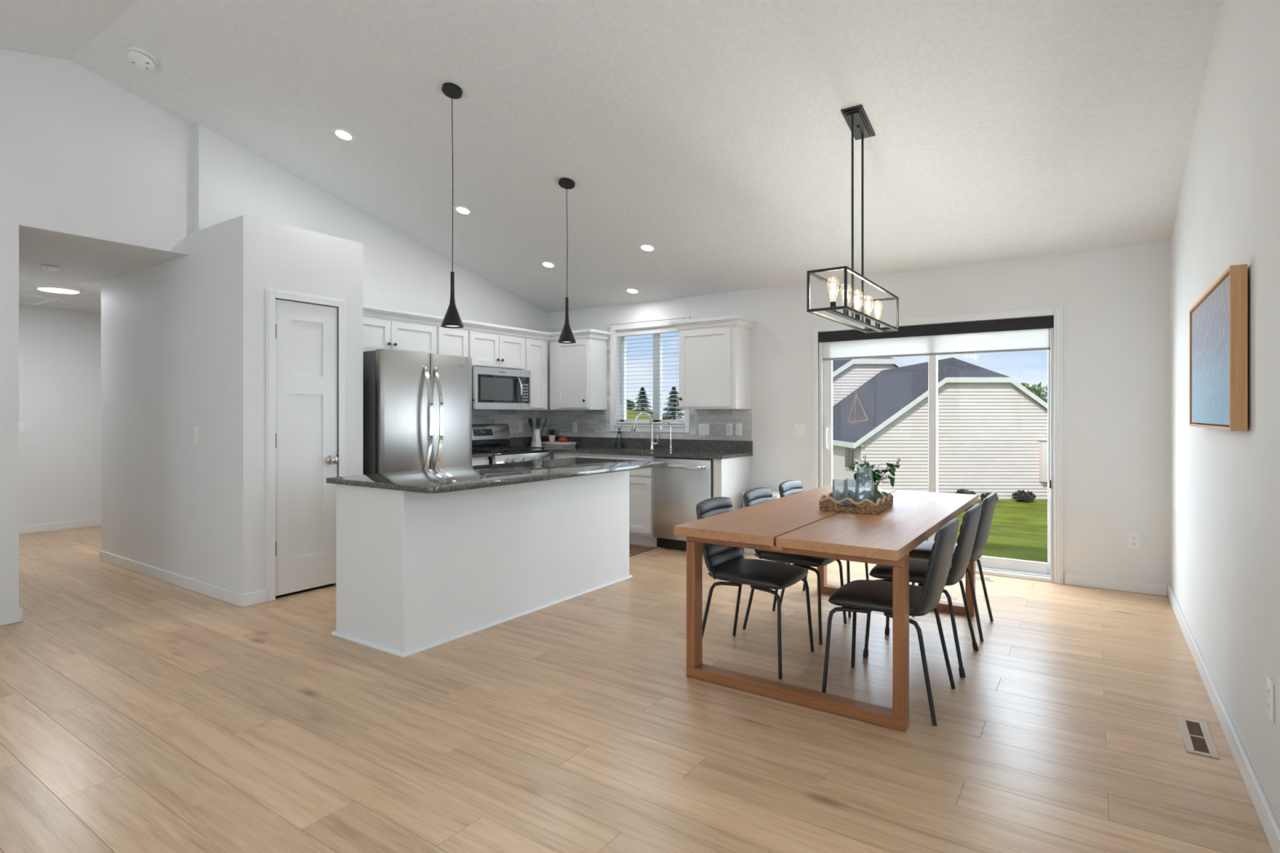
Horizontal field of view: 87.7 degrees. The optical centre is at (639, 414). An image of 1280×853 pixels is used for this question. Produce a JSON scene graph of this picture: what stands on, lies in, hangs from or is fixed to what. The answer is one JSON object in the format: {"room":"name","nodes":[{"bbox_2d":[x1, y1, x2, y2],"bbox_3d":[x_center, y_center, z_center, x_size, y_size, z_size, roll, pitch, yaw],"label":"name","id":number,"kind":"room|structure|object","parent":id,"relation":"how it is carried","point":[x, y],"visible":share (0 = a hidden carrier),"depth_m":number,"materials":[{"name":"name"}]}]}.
{"room":"dining room","nodes":[
{"label":"dining room","id":0,"kind":"room"},
{"bbox_2d":[18,305,101,526],"bbox_3d":[-4.659,0.040,6.372,3.910,2.420,3.100,0,0,34],"label":"wall","id":1,"kind":"structure","parent":0,"point":[60,350],"depth_m":7.22,"materials":[{"name":"paint"}]},
{"bbox_2d":[18,422,26,432],"bbox_3d":[-6.463,0.133,6.967,0.016,0.116,0.070,0,0,34],"label":"light switch","id":2,"kind":"object","parent":1,"relation":"attached to","point":[22,425],"visible":0.76,"depth_m":6.97,"materials":[{"name":"white plastic"}]},
{"bbox_2d":[18,518,101,534],"bbox_3d":[-6.171,1.208,7.399,0.014,0.083,2.860,0,0,34],"label":"baseboard","id":3,"kind":"structure","parent":1,"relation":"attached to","point":[95,522],"depth_m":7.22,"materials":[{"name":"wood"}]},
{"bbox_2d":[0,48,193,611],"bbox_3d":[-4.734,-0.518,2.677,0.120,3.536,5.224,0,0,34],"label":"wall","id":4,"kind":"structure","parent":0,"point":[81,153],"depth_m":4.21,"materials":[{"name":"paint"}]},
{"bbox_2d":[0,606,22,626],"bbox_3d":[-4.950,1.208,2.346,0.134,0.083,4.154,0,0,34],"label":"baseboard","id":5,"kind":"structure","parent":4,"relation":"attached to","point":[15,615],"depth_m":3.98,"materials":[{"name":"wood"}]},
{"bbox_2d":[101,214,363,594],"bbox_3d":[-3.368,-0.025,5.394,2.485,2.550,0.861,0,0,34],"label":"wall","id":6,"kind":"structure","parent":0,"point":[184,339],"depth_m":4.80,"materials":[{"name":"paint"}]},
{"bbox_2d":[98,550,266,607],"bbox_3d":[-3.567,1.208,5.087,2.499,0.083,0.157,0,0,34],"label":"baseboard","id":7,"kind":"structure","parent":6,"relation":"attached to","point":[233,597],"depth_m":4.76,"materials":[{"name":"wood"}]},
{"bbox_2d":[266,288,346,601],"bbox_3d":[-2.323,0.202,4.681,0.101,2.096,0.572,0,0,34],"label":"door","id":8,"kind":"structure","parent":6,"relation":"in","point":[301,338],"depth_m":4.67,"materials":[{"name":"white wood"}]},
{"bbox_2d":[193,124,547,332],"bbox_3d":[-2.121,-0.433,6.341,0.082,3.366,3.776,0,0,34],"label":"wall","id":9,"kind":"structure","parent":0,"point":[231,181],"depth_m":5.77,"materials":[{"name":"paint"}]},
{"bbox_2d":[363,316,436,353],"bbox_3d":[-2.251,-0.663,5.758,0.357,0.323,0.991,0,0,34],"label":"upper cabinet","id":10,"kind":"object","parent":9,"relation":"attached to","point":[378,334],"visible":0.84,"depth_m":5.75,"materials":[{"name":"white wood"}]},
{"bbox_2d":[436,326,467,356],"bbox_3d":[-1.867,-0.439,6.322,0.357,0.772,0.366,0,0,34],"label":"upper cabinet","id":11,"kind":"object","parent":9,"relation":"attached to","point":[450,341],"visible":0.19,"depth_m":6.23,"materials":[{"name":"white wood"}]},
{"bbox_2d":[467,330,524,370],"bbox_3d":[-1.547,-0.643,6.793,0.357,0.363,0.764,0,0,34],"label":"upper cabinet","id":12,"kind":"object","parent":9,"relation":"attached to","point":[485,349],"visible":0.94,"depth_m":6.68,"materials":[{"name":"white wood"}]},
{"bbox_2d":[471,366,530,409],"bbox_3d":[-1.504,-0.255,6.763,0.454,0.410,0.764,0,0,34],"label":"microwave","id":13,"kind":"object","parent":12,"relation":"attached to","point":[492,388],"visible":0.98,"depth_m":6.62,"materials":[{"name":"silver metal"}]},
{"bbox_2d":[524,338,547,409],"bbox_3d":[-1.227,-0.439,7.264,0.357,0.772,0.366,0,0,34],"label":"upper cabinet","id":14,"kind":"object","parent":9,"relation":"attached to","point":[535,351],"visible":0.41,"depth_m":7.20,"materials":[{"name":"white wood"}]},
{"bbox_2d":[0,0,1220,313],"bbox_3d":[-2.824,-1.765,3.673,10.100,1.261,9.200,0,0,34],"label":"ceiling","id":15,"kind":"structure","parent":0,"point":[715,135],"depth_m":4.05,"materials":[{"name":"paint"}]},
{"bbox_2d":[18,293,59,305],"bbox_3d":[-6.124,-1.138,6.431,0.640,0.014,0.650,0,0,34],"label":"attic hatch","id":16,"kind":"object","parent":15,"relation":"attached to","point":[28,299],"visible":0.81,"depth_m":6.57,"materials":[{"name":"paint"}]},
{"bbox_2d":[37,262,60,271],"bbox_3d":[-4.489,-1.119,5.065,0.132,0.051,0.132,0,0,34],"label":"smoke detector","id":17,"kind":"object","parent":15,"relation":"attached to","point":[46,266],"visible":1,"depth_m":5.03,"materials":[{"name":"white plastic"}]},
{"bbox_2d":[35,284,80,293],"bbox_3d":[-5.251,-1.131,6.025,0.310,0.028,0.310,0,0,34],"label":"recessed light","id":18,"kind":"object","parent":15,"relation":"in","point":[50,288],"visible":1,"depth_m":5.97,"materials":[{"name":"white plastic"}]},
{"bbox_2d":[126,46,157,69],"bbox_3d":[-3.049,-2.176,4.084,0.156,0.076,0.155,0,0,34],"label":"smoke detector","id":19,"kind":"object","parent":15,"relation":"attached to","point":[139,57],"visible":1,"depth_m":4.05,"materials":[{"name":"white plastic"}]},
{"bbox_2d":[331,127,355,141],"bbox_3d":[-2.062,-1.949,4.641,0.156,0.040,0.152,0,0,34],"label":"recessed light","id":20,"kind":"object","parent":15,"relation":"in","point":[342,134],"visible":1,"depth_m":4.63,"materials":[{"name":"white plastic"}]},
{"bbox_2d":[440,82,463,328],"bbox_3d":[-1.125,-1.246,4.001,0.133,1.441,0.133,0,0,34],"label":"pendant lamp","id":21,"kind":"object","parent":15,"relation":"hanging from","point":[452,319],"visible":1,"depth_m":3.99,"materials":[{"name":"black metal"}]},
{"bbox_2d":[453,204,472,215],"bbox_3d":[-1.464,-1.693,5.521,0.156,0.040,0.152,0,0,34],"label":"recessed light","id":22,"kind":"object","parent":15,"relation":"in","point":[463,210],"visible":1,"depth_m":5.51,"materials":[{"name":"white plastic"}]},
{"bbox_2d":[540,261,555,268],"bbox_3d":[-0.880,-1.440,6.394,0.156,0.040,0.152,0,0,34],"label":"recessed light","id":23,"kind":"object","parent":15,"relation":"in","point":[545,264],"visible":1,"depth_m":6.38,"materials":[{"name":"white plastic"}]},
{"bbox_2d":[557,177,576,343],"bbox_3d":[-0.534,-1.119,4.871,0.133,1.187,0.133,0,0,34],"label":"pendant lamp","id":24,"kind":"object","parent":15,"relation":"hanging from","point":[566,336],"visible":1,"depth_m":4.85,"materials":[{"name":"black metal"}]},
{"bbox_2d":[625,287,639,293],"bbox_3d":[-0.076,-1.257,6.765,0.156,0.040,0.152,0,0,34],"label":"recessed light","id":25,"kind":"object","parent":15,"relation":"in","point":[629,290],"visible":1,"depth_m":6.75,"materials":[{"name":"white plastic"}]},
{"bbox_2d":[638,243,656,252],"bbox_3d":[0.064,-1.440,5.751,0.156,0.040,0.152,0,0,34],"label":"recessed light","id":26,"kind":"object","parent":15,"relation":"in","point":[647,247],"visible":1,"depth_m":5.74,"materials":[{"name":"white plastic"}]},
{"bbox_2d":[806,104,898,333],"bbox_3d":[1.238,-1.115,3.796,0.203,1.177,1.070,0,0,34],"label":"linear chandelier","id":27,"kind":"object","parent":15,"relation":"hanging from","point":[856,118],"visible":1,"depth_m":3.73,"materials":[{"name":"black metal"}]},
{"bbox_2d":[830,302,835,310],"bbox_3d":[0.996,-0.559,3.440,0.029,0.046,0.029,0,0,34],"label":"socket","id":28,"kind":"object","parent":27,"relation":"attached to","point":[832,304],"depth_m":3.43,"materials":[{"name":"black metal"}]},
{"bbox_2d":[843,308,848,315],"bbox_3d":[1.117,-0.559,3.618,0.029,0.046,0.029,0,0,34],"label":"socket","id":29,"kind":"object","parent":27,"relation":"attached to","point":[845,311],"depth_m":3.61,"materials":[{"name":"black metal"}]},
{"bbox_2d":[854,313,860,319],"bbox_3d":[1.238,-0.559,3.796,0.029,0.046,0.029,0,0,34],"label":"socket","id":30,"kind":"object","parent":27,"relation":"attached to","point":[856,316],"depth_m":3.78,"materials":[{"name":"black metal"}]},
{"bbox_2d":[865,317,870,324],"bbox_3d":[1.359,-0.559,3.973,0.029,0.046,0.029,0,0,34],"label":"socket","id":31,"kind":"object","parent":27,"relation":"attached to","point":[868,321],"depth_m":3.96,"materials":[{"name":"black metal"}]},
{"bbox_2d":[875,321,879,328],"bbox_3d":[1.480,-0.559,4.151,0.029,0.046,0.029,0,0,34],"label":"socket","id":32,"kind":"object","parent":27,"relation":"attached to","point":[877,325],"depth_m":4.14,"materials":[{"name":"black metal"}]},
{"bbox_2d":[0,525,1272,852],"bbox_3d":[-2.844,1.310,3.687,10.050,0.120,9.100,0,0,34],"label":"floor","id":33,"kind":"structure","parent":0,"point":[140,713],"depth_m":2.62,"materials":[{"name":"brown wood"}]},
{"bbox_2d":[363,348,471,475],"bbox_3d":[-1.996,0.366,5.637,0.857,1.737,0.905,0,0,34],"label":"refrigerator","id":34,"kind":"object","parent":33,"relation":"on","point":[417,406],"visible":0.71,"depth_m":5.32,"materials":[{"name":"metal"}]},
{"bbox_2d":[471,457,488,466],"bbox_3d":[-1.741,0.820,6.238,0.623,0.861,0.368,0,0,34],"label":"base cabinet","id":35,"kind":"object","parent":33,"relation":"on","point":[478,460],"visible":0.02,"depth_m":6.14,"materials":[{"name":"white wood"}]},
{"bbox_2d":[471,439,497,457],"bbox_3d":[-1.527,0.319,6.556,0.658,0.138,1.134,0,0,34],"label":"countertop","id":36,"kind":"structure","parent":35,"relation":"on","point":[474,455],"depth_m":6.13,"materials":[{"name":"stone"}]},
{"bbox_2d":[326,457,667,657],"bbox_3d":[-0.787,0.804,4.435,0.952,0.892,2.200,0,0,34],"label":"kitchen island","id":37,"kind":"object","parent":33,"relation":"on","point":[426,558],"visible":1,"depth_m":3.82,"materials":[{"name":"paint"}]},
{"bbox_2d":[471,423,551,464],"bbox_3d":[-1.380,0.661,6.680,0.718,1.137,0.763,0,0,34],"label":"gas range","id":38,"kind":"object","parent":33,"relation":"on","point":[486,435],"visible":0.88,"depth_m":6.75,"materials":[{"name":"silver metal"}]},
{"bbox_2d":[471,448,549,455],"bbox_3d":[-1.383,0.370,6.682,0.576,0.024,0.763,0,0,34],"label":"cooktop","id":39,"kind":"object","parent":38,"relation":"in","point":[495,451],"depth_m":6.49,"materials":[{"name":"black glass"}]},
{"bbox_2d":[549,452,579,459],"bbox_3d":[-0.858,0.820,7.244,0.947,0.861,0.623,0,0,34],"label":"base cabinet","id":40,"kind":"object","parent":33,"relation":"on","point":[553,455],"visible":0.06,"depth_m":6.87,"materials":[{"name":"white wood"}]},
{"bbox_2d":[579,453,657,546],"bbox_3d":[-0.094,0.820,6.725,0.893,0.861,0.623,0,0,34],"label":"base cabinet","id":41,"kind":"object","parent":33,"relation":"on","point":[641,481],"visible":0.16,"depth_m":6.34,"materials":[{"name":"white wood"}]},
{"bbox_2d":[510,435,752,459],"bbox_3d":[-0.205,0.319,6.772,2.602,0.138,0.708,0,0,34],"label":"countertop","id":42,"kind":"structure","parent":41,"relation":"on","point":[683,448],"depth_m":6.74,"materials":[{"name":"stone"}]},
{"bbox_2d":[530,428,542,447],"bbox_3d":[-1.148,0.254,7.329,0.124,0.206,0.154,0,0,34],"label":"pitcher","id":43,"kind":"object","parent":42,"relation":"on","point":[536,440],"visible":0.98,"depth_m":7.30,"materials":[{"name":"white ceramic"}]},
{"bbox_2d":[528,417,533,433],"bbox_3d":[-1.186,0.191,7.344,0.090,0.308,0.016,0,0,0],"label":"serving spoon","id":44,"kind":"object","parent":43,"relation":"in","point":[530,420],"visible":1,"depth_m":7.34,"materials":[{"name":"black plastic"}]},
{"bbox_2d":[535,417,540,429],"bbox_3d":[-1.119,0.190,7.339,0.055,0.308,0.010,0,0,3],"label":"slotted turner","id":45,"kind":"object","parent":43,"relation":"in","point":[537,420],"visible":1,"depth_m":7.33,"materials":[{"name":"black plastic"}]},
{"bbox_2d":[542,444,576,447],"bbox_3d":[-0.917,0.345,7.486,0.335,0.024,0.230,0,0,34],"label":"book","id":46,"kind":"object","parent":42,"relation":"on","point":[543,445],"visible":0.66,"depth_m":7.38,"materials":[{"name":"paper"}]},
{"bbox_2d":[541,441,576,444],"bbox_3d":[-0.922,0.319,7.483,0.350,0.026,0.230,0,0,34],"label":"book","id":47,"kind":"object","parent":46,"relation":"on","point":[542,442],"visible":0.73,"depth_m":7.40,"materials":[{"name":"paper"}]},
{"bbox_2d":[546,429,558,441],"bbox_3d":[-0.983,0.233,7.524,0.153,0.145,0.112,0,0,18],"label":"potted plant","id":48,"kind":"object","parent":47,"relation":"on","point":[552,435],"visible":0.97,"depth_m":7.50,"materials":[{"name":"green plant"}]},
{"bbox_2d":[558,436,567,442],"bbox_3d":[-0.860,0.277,7.441,0.104,0.058,0.104,0,0,34],"label":"dish","id":49,"kind":"object","parent":47,"relation":"on","point":[562,439],"visible":1,"depth_m":7.41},
{"bbox_2d":[614,428,623,448],"bbox_3d":[-0.222,0.251,7.118,0.100,0.213,0.100,0,0,34],"label":"soap dispenser","id":50,"kind":"object","parent":42,"relation":"on","point":[618,445],"visible":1,"depth_m":7.09,"materials":[{"name":"blue plastic"}]},
{"bbox_2d":[631,412,658,449],"bbox_3d":[0.047,0.166,6.831,0.281,0.385,0.093,0,0,-7],"label":"kitchen faucet","id":51,"kind":"object","parent":42,"relation":"on","point":[652,443],"visible":1,"depth_m":6.84,"materials":[{"name":"silver metal"}]},
{"bbox_2d":[660,421,672,449],"bbox_3d":[0.269,0.211,6.742,0.127,0.294,0.043,0,0,-9],"label":"filter faucet","id":52,"kind":"object","parent":42,"relation":"on","point":[670,441],"visible":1,"depth_m":6.74,"materials":[{"name":"silver metal"}]},
{"bbox_2d":[629,543,662,559],"bbox_3d":[-0.390,1.245,6.277,1.067,0.008,0.543,0,0,34],"label":"kitchen mat","id":53,"kind":"object","parent":33,"relation":"on","point":[635,550],"visible":0.27,"depth_m":6.12,"materials":[{"name":"fabric"}]},
{"bbox_2d":[653,456,713,552],"bbox_3d":[0.525,0.819,6.281,0.622,0.853,0.640,0,0,34],"label":"dishwasher","id":54,"kind":"object","parent":33,"relation":"on","point":[678,486],"visible":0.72,"depth_m":6.09,"materials":[{"name":"metal"}]},
{"bbox_2d":[713,455,750,548],"bbox_3d":[0.849,0.820,6.125,0.083,0.861,0.594,0,0,34],"label":"end panel","id":55,"kind":"object","parent":33,"relation":"on","point":[731,476],"visible":0.32,"depth_m":6.05,"materials":[{"name":"wood"}]},
{"bbox_2d":[696,497,813,679],"bbox_3d":[0.583,0.850,3.473,0.510,0.800,0.454,0,0,34],"label":"dining chair","id":56,"kind":"object","parent":33,"relation":"on","point":[726,563],"visible":0.67,"depth_m":3.41,"materials":[{"name":"black leather"}]},
{"bbox_2d":[742,490,780,554],"bbox_3d":[1.148,0.978,6.064,0.350,0.545,0.290,0,0,34],"label":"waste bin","id":57,"kind":"object","parent":33,"relation":"on","point":[775,495],"visible":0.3,"depth_m":5.99,"materials":[{"name":"white plastic"}]},
{"bbox_2d":[742,487,846,644],"bbox_3d":[0.902,0.850,3.948,0.510,0.800,0.454,0,0,34],"label":"dining chair","id":58,"kind":"object","parent":33,"relation":"on","point":[760,495],"visible":0.34,"depth_m":3.82,"materials":[{"name":"black leather"}]},
{"bbox_2d":[778,480,868,617],"bbox_3d":[1.212,0.850,4.430,0.510,0.800,0.454,0,0,34],"label":"dining chair","id":59,"kind":"object","parent":33,"relation":"on","point":[789,487],"visible":0.18,"depth_m":4.46,"materials":[{"name":"black leather"}]},
{"bbox_2d":[673,485,977,732],"bbox_3d":[1.164,0.882,3.683,0.993,0.735,2.129,0,0,34],"label":"dining table","id":60,"kind":"object","parent":33,"relation":"on","point":[795,523],"visible":0.82,"depth_m":3.03,"materials":[{"name":"brown wood"}]},
{"bbox_2d":[818,489,893,514],"bbox_3d":[1.197,0.475,3.679,0.309,0.078,0.405,0,0,32],"label":"woven tray","id":61,"kind":"object","parent":60,"relation":"on","point":[828,503],"visible":0.92,"depth_m":3.55,"materials":[{"name":"wicker"}]},
{"bbox_2d":[832,479,846,506],"bbox_3d":[1.105,0.434,3.698,0.075,0.145,0.075,0,0,34],"label":"drinking glass","id":62,"kind":"object","parent":61,"relation":"on","point":[833,480],"visible":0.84,"depth_m":3.69,"materials":[{"name":"glass"}]},
{"bbox_2d":[845,478,859,506],"bbox_3d":[1.192,0.434,3.742,0.075,0.145,0.075,0,0,34],"label":"drinking glass","id":63,"kind":"object","parent":61,"relation":"on","point":[846,479],"visible":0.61,"depth_m":3.73,"materials":[{"name":"glass"}]},
{"bbox_2d":[854,466,874,507],"bbox_3d":[1.216,0.397,3.601,0.108,0.220,0.108,0,0,34],"label":"glass pitcher","id":64,"kind":"object","parent":61,"relation":"on","point":[856,494],"visible":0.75,"depth_m":3.59,"materials":[{"name":"glass"}]},
{"bbox_2d":[862,484,884,506],"bbox_3d":[1.305,0.449,3.708,0.132,0.116,0.132,0,0,34],"label":"vase","id":65,"kind":"object","parent":61,"relation":"on","point":[877,494],"visible":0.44,"depth_m":3.68,"materials":[{"name":"clear glass"}]},
{"bbox_2d":[846,454,901,487],"bbox_3d":[1.303,0.322,3.720,0.312,0.199,0.143,0,0,-2],"label":"stems","id":66,"kind":"object","parent":65,"relation":"in","point":[864,479],"visible":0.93,"depth_m":3.71,"materials":[{"name":"green plant"}]},
{"bbox_2d":[822,518,959,725],"bbox_3d":[1.133,0.850,2.978,0.510,0.800,0.454,0,0,34],"label":"dining chair","id":67,"kind":"object","parent":33,"relation":"on","point":[861,596],"visible":0.98,"depth_m":2.85,"materials":[{"name":"black leather"}]},
{"bbox_2d":[862,503,982,677],"bbox_3d":[1.484,0.851,3.471,0.514,0.802,0.461,0,0,34],"label":"dining chair","id":68,"kind":"object","parent":33,"relation":"on","point":[918,568],"visible":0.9,"depth_m":3.29,"materials":[{"name":"black leather"}]},
{"bbox_2d":[908,492,997,641],"bbox_3d":[1.833,0.850,3.971,0.510,0.800,0.454,0,0,34],"label":"dining chair","id":69,"kind":"object","parent":33,"relation":"on","point":[923,551],"visible":0.66,"depth_m":3.75,"materials":[{"name":"black leather"}]},
{"bbox_2d":[963,574,995,581],"bbox_3d":[2.559,1.247,5.116,0.280,0.005,0.100,0,0,34],"label":"floor vent","id":70,"kind":"object","parent":33,"relation":"in","point":[988,579],"visible":0.45,"depth_m":5.07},
{"bbox_2d":[1177,716,1220,759],"bbox_3d":[2.159,1.247,2.584,0.095,0.005,0.342,0,0,34],"label":"floor vent","id":71,"kind":"object","parent":33,"relation":"in","point":[1193,731],"visible":1,"depth_m":2.57,"materials":[{"name":"metal"}]},
{"bbox_2d":[547,241,1169,595],"bbox_3d":[1.321,0.000,6.248,6.000,2.500,0.140,0,0,34],"label":"wall","id":72,"kind":"structure","parent":0,"point":[1115,302],"depth_m":4.89,"materials":[{"name":"paint"}]},
{"bbox_2d":[549,338,607,409],"bbox_3d":[-0.692,-0.439,7.315,0.565,0.772,0.357,0,0,34],"label":"upper cabinet","id":73,"kind":"object","parent":72,"relation":"attached to","point":[578,371],"visible":0.98,"depth_m":7.18,"materials":[{"name":"white wood"}]},
{"bbox_2d":[363,304,611,342],"bbox_3d":[-1.362,-0.851,6.271,0.632,0.091,2.838,0,0,34],"label":"crown molding","id":74,"kind":"structure","parent":73,"relation":"attached to","point":[369,311],"depth_m":6.48,"materials":[{"name":"wood"}]},
{"bbox_2d":[471,326,751,440],"bbox_3d":[-0.530,-0.356,6.303,2.592,1.211,1.850,0,0,34],"label":"backsplash","id":75,"kind":"structure","parent":72,"relation":"attached to","point":[590,423],"depth_m":7.28,"materials":[{"name":"tile"}]},
{"bbox_2d":[518,422,523,432],"bbox_3d":[-1.325,0.139,7.414,0.007,0.116,0.070,0,0,34],"label":"wall outlet","id":76,"kind":"object","parent":75,"relation":"attached to","point":[520,424],"visible":1,"depth_m":7.41,"materials":[{"name":"white plastic"}]},
{"bbox_2d":[572,422,577,432],"bbox_3d":[-0.738,0.142,7.546,0.070,0.116,0.007,0,0,34],"label":"wall outlet","id":77,"kind":"object","parent":75,"relation":"attached to","point":[574,424],"visible":1,"depth_m":7.54,"materials":[{"name":"white plastic"}]},
{"bbox_2d":[698,423,709,435],"bbox_3d":[0.632,0.148,6.610,0.116,0.116,0.016,0,0,34],"label":"light switch","id":78,"kind":"object","parent":75,"relation":"attached to","point":[704,428],"visible":1,"depth_m":6.61,"materials":[{"name":"white plastic"}]},
{"bbox_2d":[725,423,732,435],"bbox_3d":[0.865,0.144,6.457,0.070,0.116,0.007,0,0,34],"label":"wall outlet","id":79,"kind":"object","parent":75,"relation":"attached to","point":[728,426],"visible":1,"depth_m":6.45,"materials":[{"name":"white plastic"}]},
{"bbox_2d":[735,423,742,435],"bbox_3d":[0.947,0.142,6.396,0.070,0.116,0.016,0,0,34],"label":"light switch","id":80,"kind":"object","parent":75,"relation":"attached to","point":[738,426],"visible":1,"depth_m":6.40,"materials":[{"name":"white plastic"}]},
{"bbox_2d":[609,315,689,432],"bbox_3d":[0.123,-0.404,7.042,1.000,1.172,0.165,0,0,34],"label":"window","id":81,"kind":"structure","parent":72,"relation":"in","point":[615,340],"depth_m":7.15,"materials":[{"name":"white plastic"}]},
{"bbox_2d":[617,326,684,424],"bbox_3d":[0.116,-0.401,7.030,0.860,1.001,0.062,0,0,34],"label":"blind","id":82,"kind":"object","parent":81,"relation":"attached to","point":[666,330],"visible":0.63,"depth_m":7.06,"materials":[{"name":"white plastic"}]},
{"bbox_2d":[669,315,757,409],"bbox_3d":[0.696,-0.474,6.355,0.738,0.843,0.385,0,0,34],"label":"upper cabinet","id":83,"kind":"object","parent":72,"relation":"attached to","point":[715,353],"visible":1,"depth_m":6.23,"materials":[{"name":"white wood"}]},
{"bbox_2d":[793,424,805,436],"bbox_3d":[1.447,0.144,6.068,0.116,0.116,0.016,0,0,34],"label":"light switch","id":84,"kind":"object","parent":72,"relation":"attached to","point":[799,430],"visible":1,"depth_m":6.07,"materials":[{"name":"white plastic"}]},
{"bbox_2d":[818,315,1053,479],"bbox_3d":[2.346,-0.123,5.476,1.787,1.226,0.040,0,0,34],"label":"roller shade","id":85,"kind":"object","parent":72,"relation":"attached to","point":[1024,334],"visible":1,"depth_m":5.38,"materials":[{"name":"grey fabric"}]},
{"bbox_2d":[811,306,1063,583],"bbox_3d":[2.373,0.225,5.516,1.911,2.050,0.169,0,0,34],"label":"door","id":86,"kind":"structure","parent":72,"relation":"in","point":[1052,571],"depth_m":5.28,"materials":[{"name":"white plastic"}]},
{"bbox_2d":[848,394,867,423],"bbox_3d":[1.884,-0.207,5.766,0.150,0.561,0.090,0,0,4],"label":"ornament","id":87,"kind":"object","parent":86,"relation":"hanging from","point":[855,394],"visible":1,"depth_m":5.77,"materials":[{"name":"orange metal"}]},
{"bbox_2d":[1064,573,1167,596],"bbox_3d":[3.382,1.208,4.754,0.598,0.083,0.014,0,0,34],"label":"baseboard","id":88,"kind":"structure","parent":72,"relation":"attached to","point":[1113,584],"depth_m":4.74,"materials":[{"name":"wood"}]},
{"bbox_2d":[1127,532,1140,549],"bbox_3d":[3.476,0.887,4.694,0.070,0.116,0.007,0,0,34],"label":"wall outlet","id":89,"kind":"object","parent":72,"relation":"attached to","point":[1133,538],"visible":1,"depth_m":4.69,"materials":[{"name":"white plastic"}]},
{"bbox_2d":[1169,0,1279,826],"bbox_3d":[1.240,-0.518,0.922,0.140,3.536,9.040,0,0,34],"label":"wall","id":90,"kind":"structure","parent":0,"point":[1224,485],"depth_m":2.48,"materials":[{"name":"paint"}]},
{"bbox_2d":[1189,263,1247,431],"bbox_3d":[2.355,-0.226,2.732,0.052,0.562,1.163,0,0,34],"label":"framed painting","id":91,"kind":"object","parent":90,"relation":"attached to","point":[1218,320],"visible":1,"depth_m":2.48,"materials":[{"name":"brown wood"}]},
{"bbox_2d":[1168,584,1279,852],"bbox_3d":[1.173,1.208,0.960,0.014,0.083,8.746,0,0,34],"label":"baseboard","id":92,"kind":"structure","parent":90,"relation":"attached to","point":[1271,828],"depth_m":2.42,"materials":[{"name":"wood"}]},
{"bbox_2d":[1266,675,1274,723],"bbox_3d":[1.866,0.842,1.975,0.007,0.116,0.070,0,0,34],"label":"wall outlet","id":93,"kind":"object","parent":90,"relation":"attached to","point":[1270,685],"visible":1,"depth_m":1.96,"materials":[{"name":"white plastic"}]},
{"bbox_2d":[1267,685,1270,698],"bbox_3d":[1.864,0.822,1.976,0.002,0.029,0.032,0,0,34],"label":"receptacle","id":94,"kind":"object","parent":93,"relation":"attached to","point":[1268,686],"depth_m":1.97,"materials":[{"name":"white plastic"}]},
{"bbox_2d":[1267,699,1270,712],"bbox_3d":[1.864,0.862,1.976,0.002,0.029,0.032,0,0,34],"label":"receptacle","id":95,"kind":"object","parent":93,"relation":"attached to","point":[1268,700],"depth_m":1.97,"materials":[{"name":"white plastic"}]},
{"label":"outside","id":96,"kind":"structure","parent":0,"visible":0},
{"bbox_2d":[626,409,1047,562],"bbox_3d":[48.570,0.476,89.231,260.000,5.688,190.000,0,0,34],"label":"lawn","id":97,"kind":"structure","parent":96,"point":[1018,530],"depth_m":18.41,"materials":[{"name":"green plant"}]},
{"bbox_2d":[626,400,635,409],"bbox_3d":[-2.298,-0.975,88.042,3.202,2.390,3.205,0,0,34],"label":"leafy tree","id":98,"kind":"object","parent":97,"relation":"on","point":[627,401],"visible":0.25,"depth_m":87.59,"materials":[{"name":"green plant"}]},
{"bbox_2d":[631,387,652,411],"bbox_3d":[0.220,-1.856,80.046,3.421,2.986,3.533,0,0,34],"label":"conifer","id":99,"kind":"object","parent":97,"relation":"on","point":[642,388],"visible":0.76,"depth_m":79.65,"materials":[{"name":"green plant"}]},
{"bbox_2d":[662,386,684,419],"bbox_3d":[3.820,-1.145,74.139,4.221,3.949,4.427,0,0,-2],"label":"conifer","id":100,"kind":"object","parent":97,"relation":"on","point":[673,402],"visible":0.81,"depth_m":73.59,"materials":[{"name":"green plant"}]},
{"bbox_2d":[832,357,1047,499],"bbox_3d":[12.500,-0.135,36.845,14.600,7.370,22.310,0,0,0],"label":"house","id":101,"kind":"structure","parent":97,"relation":"on","point":[993,429],"depth_m":25.98,"materials":[{"name":"white"}]},
{"bbox_2d":[955,488,978,497],"bbox_3d":[12.409,3.103,25.392,0.873,0.570,0.863,0,0,34],"label":"shrub","id":102,"kind":"object","parent":97,"relation":"on","point":[958,491],"visible":0.23,"depth_m":25.33,"materials":[{"name":"green plant"}]},
{"bbox_2d":[980,492,999,502],"bbox_3d":[13.305,3.174,25.395,0.656,0.436,0.656,0,0,34],"label":"shrub","id":103,"kind":"object","parent":97,"relation":"on","point":[983,495],"visible":0.23,"depth_m":25.36,"materials":[{"name":"green plant"}]},
{"bbox_2d":[1010,489,1036,502],"bbox_3d":[14.605,3.120,25.390,0.877,0.541,0.775,0,0,34],"label":"shrub","id":104,"kind":"object","parent":97,"relation":"on","point":[1023,496],"visible":1,"depth_m":25.23,"materials":[{"name":"green plant"}]},
{"bbox_2d":[1020,381,1047,403],"bbox_3d":[20.004,0.810,33.700,3.530,5.019,3.540,0,0,34],"label":"leafy tree","id":105,"kind":"object","parent":97,"relation":"on","point":[1037,391],"visible":0.06,"depth_m":33.78,"materials":[{"name":"green plant"}]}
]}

